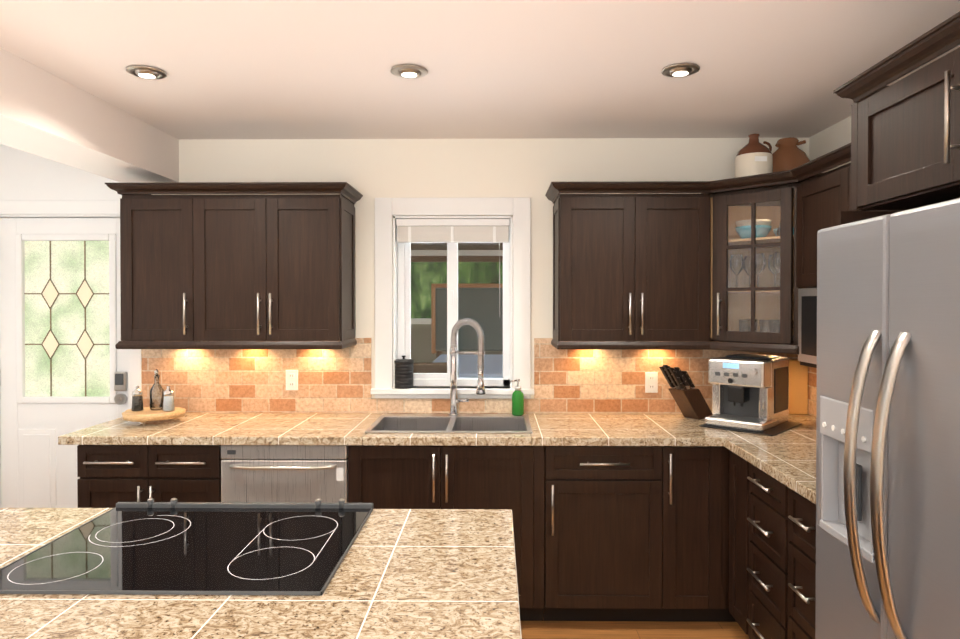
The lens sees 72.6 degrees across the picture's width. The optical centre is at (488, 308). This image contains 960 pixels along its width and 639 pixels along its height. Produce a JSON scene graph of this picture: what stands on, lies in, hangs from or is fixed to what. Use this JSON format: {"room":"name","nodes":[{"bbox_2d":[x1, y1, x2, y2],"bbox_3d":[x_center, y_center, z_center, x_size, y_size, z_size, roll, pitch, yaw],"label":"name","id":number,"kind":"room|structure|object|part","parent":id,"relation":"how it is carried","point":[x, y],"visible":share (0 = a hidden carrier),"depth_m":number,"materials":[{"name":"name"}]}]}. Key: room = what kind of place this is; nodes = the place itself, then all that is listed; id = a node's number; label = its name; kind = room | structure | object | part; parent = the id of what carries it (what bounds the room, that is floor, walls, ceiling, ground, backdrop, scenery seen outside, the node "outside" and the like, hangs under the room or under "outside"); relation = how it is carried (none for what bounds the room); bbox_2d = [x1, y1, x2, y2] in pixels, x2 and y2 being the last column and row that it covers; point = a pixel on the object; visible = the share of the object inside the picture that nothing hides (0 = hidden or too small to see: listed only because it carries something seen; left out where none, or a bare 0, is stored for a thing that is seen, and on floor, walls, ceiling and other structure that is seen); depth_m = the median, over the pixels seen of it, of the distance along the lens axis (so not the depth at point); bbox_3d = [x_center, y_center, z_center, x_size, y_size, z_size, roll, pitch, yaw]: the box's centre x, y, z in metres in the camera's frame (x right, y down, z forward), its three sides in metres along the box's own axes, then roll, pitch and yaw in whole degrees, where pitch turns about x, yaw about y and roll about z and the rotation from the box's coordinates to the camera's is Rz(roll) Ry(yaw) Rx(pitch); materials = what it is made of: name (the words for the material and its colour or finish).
{"room":"kitchen","nodes":[
{"label":"kitchen","id":0,"kind":"room"},
{"bbox_2d":[0,138,808,413],"bbox_3d":[-0.806,0.272,3.759,5.500,2.450,0.160,0,1,1],"label":"wall","id":1,"kind":"structure","parent":0,"point":[370,170],"depth_m":3.66,"materials":[{"name":"white paint"}]},
{"bbox_2d":[0,218,127,507],"bbox_3d":[-2.421,0.483,3.728,0.760,2.003,0.090,0,1,1],"label":"entry door","id":2,"kind":"structure","parent":1,"relation":"in","point":[64,365],"depth_m":3.73,"materials":[{"name":"white wood"}]},
{"bbox_2d":[0,201,141,507],"bbox_3d":[-2.416,0.444,3.739,0.920,2.105,0.118,0,1,1],"label":"door frame","id":3,"kind":"structure","parent":1,"relation":"attached to","point":[59,209],"depth_m":3.67,"materials":[{"name":"white wood"}]},
{"bbox_2d":[105,182,362,348],"bbox_3d":[-1.321,-0.216,3.480,1.220,0.840,0.396,0,1,1],"label":"upper cabinet","id":4,"kind":"object","parent":1,"relation":"attached to","point":[237,271],"visible":1,"depth_m":3.33,"materials":[{"name":"brown wood"}]},
{"bbox_2d":[370,197,533,398],"bbox_3d":[-0.203,-0.060,3.721,0.912,1.123,0.195,0,1,1],"label":"window","id":5,"kind":"structure","parent":1,"relation":"in","point":[386,342],"depth_m":3.65,"materials":[{"name":"white wood"}]},
{"bbox_2d":[394,355,413,388],"bbox_3d":[-0.483,0.356,3.703,0.114,0.181,0.114,0,1,1],"label":"canister","id":6,"kind":"object","parent":5,"relation":"on","point":[403,373],"visible":0.94,"depth_m":3.65,"materials":[{"name":"black plastic"}]},
{"bbox_2d":[396,219,509,242],"bbox_3d":[-0.203,-0.230,3.702,0.640,0.554,0.050,0,1,1],"label":"window blind","id":7,"kind":"object","parent":5,"relation":"attached to","point":[452,230],"visible":0.98,"depth_m":3.68,"materials":[{"name":"white fabric"}]},
{"bbox_3d":[-0.203,-0.032,3.777,0.648,0.956,0.085,0,1,1],"label":"vinyl window frame","id":8,"kind":"part","parent":5,"relation":"part of","materials":[{"name":"white plastic"}]},
{"bbox_2d":[142,338,797,413],"bbox_3d":[-0.089,0.375,3.665,3.741,0.422,0.010,0,1,1],"label":"tile backsplash","id":9,"kind":"structure","parent":1,"relation":"attached to","point":[589,381],"depth_m":3.67,"materials":[{"name":"tile"}]},
{"bbox_2d":[286,370,297,389],"bbox_3d":[-1.107,0.400,3.666,0.070,0.114,0.009,0,1,1],"label":"electrical outlet","id":10,"kind":"object","parent":9,"relation":"attached to","point":[291,379],"visible":1,"depth_m":3.66,"materials":[{"name":"white plastic"}]},
{"bbox_2d":[645,372,657,392],"bbox_3d":[0.906,0.412,3.644,0.070,0.114,0.009,0,1,1],"label":"electrical outlet","id":11,"kind":"object","parent":9,"relation":"attached to","point":[651,382],"visible":1,"depth_m":3.64,"materials":[{"name":"white plastic"}]},
{"bbox_2d":[549,179,724,342],"bbox_3d":[0.762,-0.236,3.477,0.814,0.800,0.355,0,1,1],"label":"upper cabinet","id":12,"kind":"object","parent":1,"relation":"attached to","point":[628,268],"depth_m":3.31,"materials":[{"name":"brown wood"}]},
{"bbox_2d":[713,183,792,338],"bbox_3d":[1.277,-0.221,3.156,0.270,0.678,0.269,0,1,1],"label":"upper cabinet","id":13,"kind":"object","parent":1,"relation":"attached to","point":[724,264],"depth_m":3.26,"materials":[{"name":"brown wood"}]},
{"bbox_2d":[735,134,772,177],"bbox_3d":[1.353,-0.760,3.334,0.181,0.253,0.180,0,1,1],"label":"jug","id":14,"kind":"object","parent":13,"relation":"on","point":[754,155],"visible":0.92,"depth_m":3.27,"materials":[{"name":"beige ceramic"}]},
{"bbox_2d":[772,137,809,171],"bbox_3d":[1.591,-0.768,3.482,0.230,0.266,0.230,0,1,1],"label":"jug","id":15,"kind":"object","parent":13,"relation":"on","point":[788,154],"visible":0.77,"depth_m":3.41,"materials":[{"name":"brown ceramic"}]},
{"bbox_2d":[0,0,959,139],"bbox_3d":[-0.837,-0.978,0.937,5.500,0.100,5.780,0,1,1],"label":"ceiling","id":16,"kind":"structure","parent":0,"point":[321,69],"depth_m":2.49,"materials":[{"name":"beige paint"}]},
{"bbox_2d":[0,48,178,181],"bbox_3d":[-1.942,-0.808,0.951,0.330,0.240,5.460,0,1,1],"label":"ceiling beam","id":17,"kind":"structure","parent":16,"relation":"attached to","point":[46,114],"depth_m":2.86,"materials":[{"name":"beige paint"}]},
{"bbox_2d":[126,65,166,79],"bbox_3d":[-1.359,-0.933,2.594,0.148,0.018,0.148,0,1,1],"label":"recessed light","id":18,"kind":"object","parent":16,"relation":"in","point":[146,72],"visible":0.98,"depth_m":2.57,"materials":[{"name":"silver metal"}]},
{"bbox_2d":[390,64,427,78],"bbox_3d":[-0.316,-0.933,2.582,0.148,0.018,0.148,0,1,1],"label":"recessed light","id":19,"kind":"object","parent":16,"relation":"in","point":[410,71],"visible":1,"depth_m":2.56,"materials":[{"name":"silver metal"}]},
{"bbox_2d":[661,63,699,77],"bbox_3d":[0.753,-0.933,2.570,0.148,0.018,0.148,0,1,1],"label":"recessed light","id":20,"kind":"object","parent":16,"relation":"in","point":[681,70],"visible":0.98,"depth_m":2.55,"materials":[{"name":"silver metal"}]},
{"bbox_2d":[520,619,748,638],"bbox_3d":[-0.837,1.572,0.960,5.500,0.100,5.780,0,1,1],"label":"floor","id":21,"kind":"structure","parent":0,"point":[543,629],"depth_m":3.05,"materials":[{"name":"brown wood"}]},
{"bbox_2d":[77,445,222,507],"bbox_3d":[-1.594,1.066,3.360,0.672,0.867,0.666,0,1,1],"label":"base cabinet","id":22,"kind":"object","parent":21,"relation":"on","point":[110,476],"visible":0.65,"depth_m":3.06,"materials":[{"name":"brown wood"}]},
{"bbox_2d":[221,445,347,502],"bbox_3d":[-0.957,1.067,3.348,0.597,0.863,0.659,0,1,1],"label":"dishwasher","id":23,"kind":"object","parent":21,"relation":"on","point":[286,473],"visible":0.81,"depth_m":3.05,"materials":[{"name":"grey metal"}]},
{"bbox_2d":[348,445,543,620],"bbox_3d":[-0.197,1.066,3.344,0.917,0.867,0.666,0,1,1],"label":"base cabinet","id":24,"kind":"object","parent":21,"relation":"on","point":[447,477],"visible":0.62,"depth_m":3.05,"materials":[{"name":"brown wood"}]},
{"bbox_2d":[543,446,646,620],"bbox_3d":[0.568,1.066,3.355,0.604,0.868,0.628,0,1,1],"label":"base cabinet","id":25,"kind":"object","parent":21,"relation":"on","point":[595,497],"depth_m":3.05,"materials":[{"name":"brown wood"}]},
{"bbox_2d":[647,446,722,621],"bbox_3d":[0.940,1.066,3.338,0.380,0.868,0.653,0,1,1],"label":"base cabinet","id":26,"kind":"object","parent":21,"relation":"on","point":[684,533],"depth_m":3.04,"materials":[{"name":"brown wood"}]},
{"bbox_2d":[58,413,815,445],"bbox_3d":[-0.111,0.610,3.340,3.778,0.040,0.662,0,1,1],"label":"countertop","id":27,"kind":"structure","parent":26,"relation":"on","point":[337,429],"depth_m":3.13,"materials":[{"name":"stone"}]},
{"bbox_2d":[122,407,185,424],"bbox_3d":[-1.746,0.559,3.394,0.306,0.058,0.273,0,1,1],"label":"tray","id":28,"kind":"object","parent":27,"relation":"on","point":[142,417],"visible":0.98,"depth_m":3.31,"materials":[{"name":"brown wood"}]},
{"bbox_2d":[131,386,143,411],"bbox_3d":[-1.825,0.464,3.392,0.057,0.130,0.057,0,1,1],"label":"pepper grinder","id":29,"kind":"object","parent":28,"relation":"on","point":[137,398],"visible":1,"depth_m":3.37,"materials":[{"name":"grey glass"}]},
{"bbox_2d":[150,369,163,409],"bbox_3d":[-1.744,0.421,3.430,0.068,0.215,0.067,0,1,1],"label":"cruet bottle","id":30,"kind":"object","parent":28,"relation":"on","point":[160,405],"visible":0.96,"depth_m":3.42,"materials":[{"name":"clear glass"}]},
{"bbox_2d":[163,386,174,410],"bbox_3d":[-1.665,0.464,3.395,0.057,0.130,0.057,0,1,1],"label":"salt grinder","id":31,"kind":"object","parent":28,"relation":"on","point":[168,399],"visible":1,"depth_m":3.38,"materials":[{"name":"clear glass"}]},
{"bbox_2d":[364,413,532,432],"bbox_3d":[-0.190,0.670,3.360,0.800,0.176,0.510,0,1,1],"label":"double-bowl sink","id":32,"kind":"object","parent":27,"relation":"in","point":[441,423],"visible":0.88,"depth_m":3.51,"materials":[{"name":"silver metal"}]},
{"bbox_2d":[510,379,523,415],"bbox_3d":[0.152,0.481,3.562,0.076,0.197,0.066,0,1,1],"label":"soap dispenser","id":33,"kind":"object","parent":32,"relation":"on","point":[517,402],"visible":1,"depth_m":3.54,"materials":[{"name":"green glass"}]},
{"bbox_2d":[449,318,485,415],"bbox_3d":[-0.117,0.315,3.526,0.224,0.530,0.064,0,1,28],"label":"faucet","id":34,"kind":"object","parent":27,"relation":"on","point":[454,352],"visible":1,"depth_m":3.54,"materials":[{"name":"silver metal"}]},
{"bbox_2d":[659,365,712,419],"bbox_3d":[1.045,0.439,3.471,0.352,0.298,0.100,0,1,-34],"label":"knife block","id":35,"kind":"object","parent":27,"relation":"on","point":[691,402],"visible":1,"depth_m":3.44,"materials":[{"name":"brown wood"}]},
{"bbox_2d":[700,354,801,435],"bbox_3d":[1.327,0.416,3.305,0.360,0.346,0.420,0,1,43],"label":"espresso machine","id":36,"kind":"object","parent":27,"relation":"on","point":[750,393],"visible":1,"depth_m":3.22,"materials":[{"name":"silver plastic"}]},
{"bbox_2d":[789,360,807,413],"bbox_3d":[1.605,0.434,3.629,0.324,0.304,0.019,0,1,1],"label":"bamboo cutting board","id":37,"kind":"object","parent":27,"relation":"on","point":[798,388],"visible":0.25,"depth_m":3.62,"materials":[{"name":"orange wood"}]},
{"bbox_2d":[723,446,746,634],"bbox_3d":[1.426,1.070,2.911,0.694,0.868,0.280,0,1,1],"label":"base cabinet","id":38,"kind":"object","parent":21,"relation":"on","point":[734,466],"depth_m":2.95,"materials":[{"name":"brown wood"}]},
{"bbox_2d":[747,462,778,638],"bbox_3d":[1.436,1.072,2.628,0.668,0.868,0.454,0,1,1],"label":"base cabinet","id":39,"kind":"object","parent":21,"relation":"on","point":[762,489],"depth_m":2.63,"materials":[{"name":"brown wood"}]},
{"bbox_2d":[779,482,815,638],"bbox_3d":[1.432,1.076,2.254,0.668,0.868,0.335,0,1,1],"label":"base cabinet","id":40,"kind":"object","parent":21,"relation":"on","point":[797,514],"depth_m":2.34,"materials":[{"name":"brown wood"}]},
{"bbox_2d":[718,433,815,503],"bbox_3d":[1.410,0.618,2.532,0.718,0.040,0.900,0,1,1],"label":"countertop","id":41,"kind":"structure","parent":40,"relation":"on","point":[787,458],"depth_m":2.69,"materials":[{"name":"stone"}]},
{"bbox_2d":[815,198,959,638],"bbox_3d":[1.350,0.633,1.601,0.812,1.763,0.908,0,1,1],"label":"refrigerator","id":42,"kind":"object","parent":21,"relation":"on","point":[888,448],"visible":1,"depth_m":1.63,"materials":[{"name":"grey metal"}]},
{"bbox_3d":[-1.545,1.085,1.194,3.160,0.868,1.480,0,1,1],"label":"kitchen island","id":43,"kind":"object","parent":21,"relation":"on","visible":0},
{"bbox_2d":[0,508,521,638],"bbox_3d":[-1.557,0.630,1.182,3.235,0.040,1.605,0,1,1],"label":"island countertop","id":44,"kind":"structure","parent":43,"relation":"on","point":[425,573],"depth_m":1.37,"materials":[{"name":"stone"}]},
{"bbox_2d":[0,498,373,594],"bbox_3d":[-0.737,0.588,1.678,0.773,0.032,0.584,0,1,1],"label":"glass cooktop","id":45,"kind":"object","parent":44,"relation":"in","point":[150,546],"visible":1,"depth_m":1.61,"materials":[{"name":"black glass"}]},
{"bbox_2d":[809,116,850,172],"bbox_3d":[1.832,0.298,0.839,0.160,2.450,5.620,0,1,1],"label":"wall","id":46,"kind":"structure","parent":0,"point":[831,138],"depth_m":3.40,"materials":[{"name":"white paint"}]},
{"bbox_2d":[793,271,816,366],"bbox_3d":[1.588,0.045,2.557,0.362,0.396,0.866,0,1,1],"label":"upper cabinet","id":47,"kind":"object","parent":46,"relation":"attached to","point":[804,282],"depth_m":2.92,"materials":[{"name":"brown wood"}]},
{"bbox_2d":[798,288,816,363],"bbox_3d":[1.583,0.077,2.573,0.352,0.332,0.835,0,1,1],"label":"microwave","id":48,"kind":"object","parent":47,"relation":"in","point":[807,297],"depth_m":2.89,"materials":[{"name":"grey plastic"}]},
{"bbox_2d":[808,366,816,416],"bbox_3d":[1.768,0.428,2.846,0.010,0.332,1.530,0,1,1],"label":"tile backsplash","id":49,"kind":"structure","parent":46,"relation":"attached to","point":[812,372],"depth_m":3.58,"materials":[{"name":"tile"}]},
{"bbox_2d":[793,155,903,270],"bbox_3d":[1.588,-0.335,2.564,0.362,0.485,0.886,0,1,1],"label":"upper cabinet","id":50,"kind":"object","parent":46,"relation":"attached to","point":[818,197],"depth_m":2.84,"materials":[{"name":"brown wood"}]},
{"bbox_2d":[833,11,959,224],"bbox_3d":[1.420,0.416,1.544,0.676,2.199,1.058,0,1,1],"label":"upper cabinet","id":51,"kind":"object","parent":46,"relation":"attached to","point":[905,143],"visible":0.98,"depth_m":1.78,"materials":[{"name":"brown wood"}]},
{"label":"outside","id":52,"kind":"structure","parent":0,"visible":0},
{"bbox_3d":[-0.933,1.596,9.407,14.000,0.200,11.050,0,1,1],"label":"ground","id":53,"kind":"structure","parent":52,"visible":0},
{"bbox_2d":[413,362,458,377],"bbox_3d":[-0.423,0.981,4.921,0.370,1.110,0.500,0,1,1],"label":"patio chair","id":54,"kind":"object","parent":53,"relation":"on","point":[420,368],"depth_m":5.12,"materials":[{"name":"brown"}]},
{"bbox_2d":[397,319,502,361],"bbox_3d":[-2.839,0.826,8.883,6.200,1.350,1.528,0,1,1],"label":"fence","id":55,"kind":"object","parent":53,"relation":"on","point":[423,340],"depth_m":9.52,"materials":[{"name":"beige wood"}]},
{"bbox_2d":[411,243,502,261],"bbox_3d":[-0.465,0.322,6.490,11.000,2.400,5.250,0,1,1],"label":"roof canopy","id":56,"kind":"object","parent":53,"relation":"on","point":[483,253],"depth_m":8.90,"materials":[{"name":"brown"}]},
{"bbox_2d":[431,284,502,377],"bbox_3d":[0.547,0.606,7.122,2.550,1.820,2.450,0,1,1],"label":"hot tub","id":57,"kind":"object","parent":53,"relation":"on","point":[486,317],"depth_m":8.13,"materials":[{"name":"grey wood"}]},
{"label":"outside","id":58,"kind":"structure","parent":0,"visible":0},
{"bbox_2d":[397,262,502,318],"bbox_3d":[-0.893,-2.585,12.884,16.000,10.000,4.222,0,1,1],"label":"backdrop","id":59,"kind":"structure","parent":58,"point":[433,274],"depth_m":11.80,"materials":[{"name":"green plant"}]}
]}

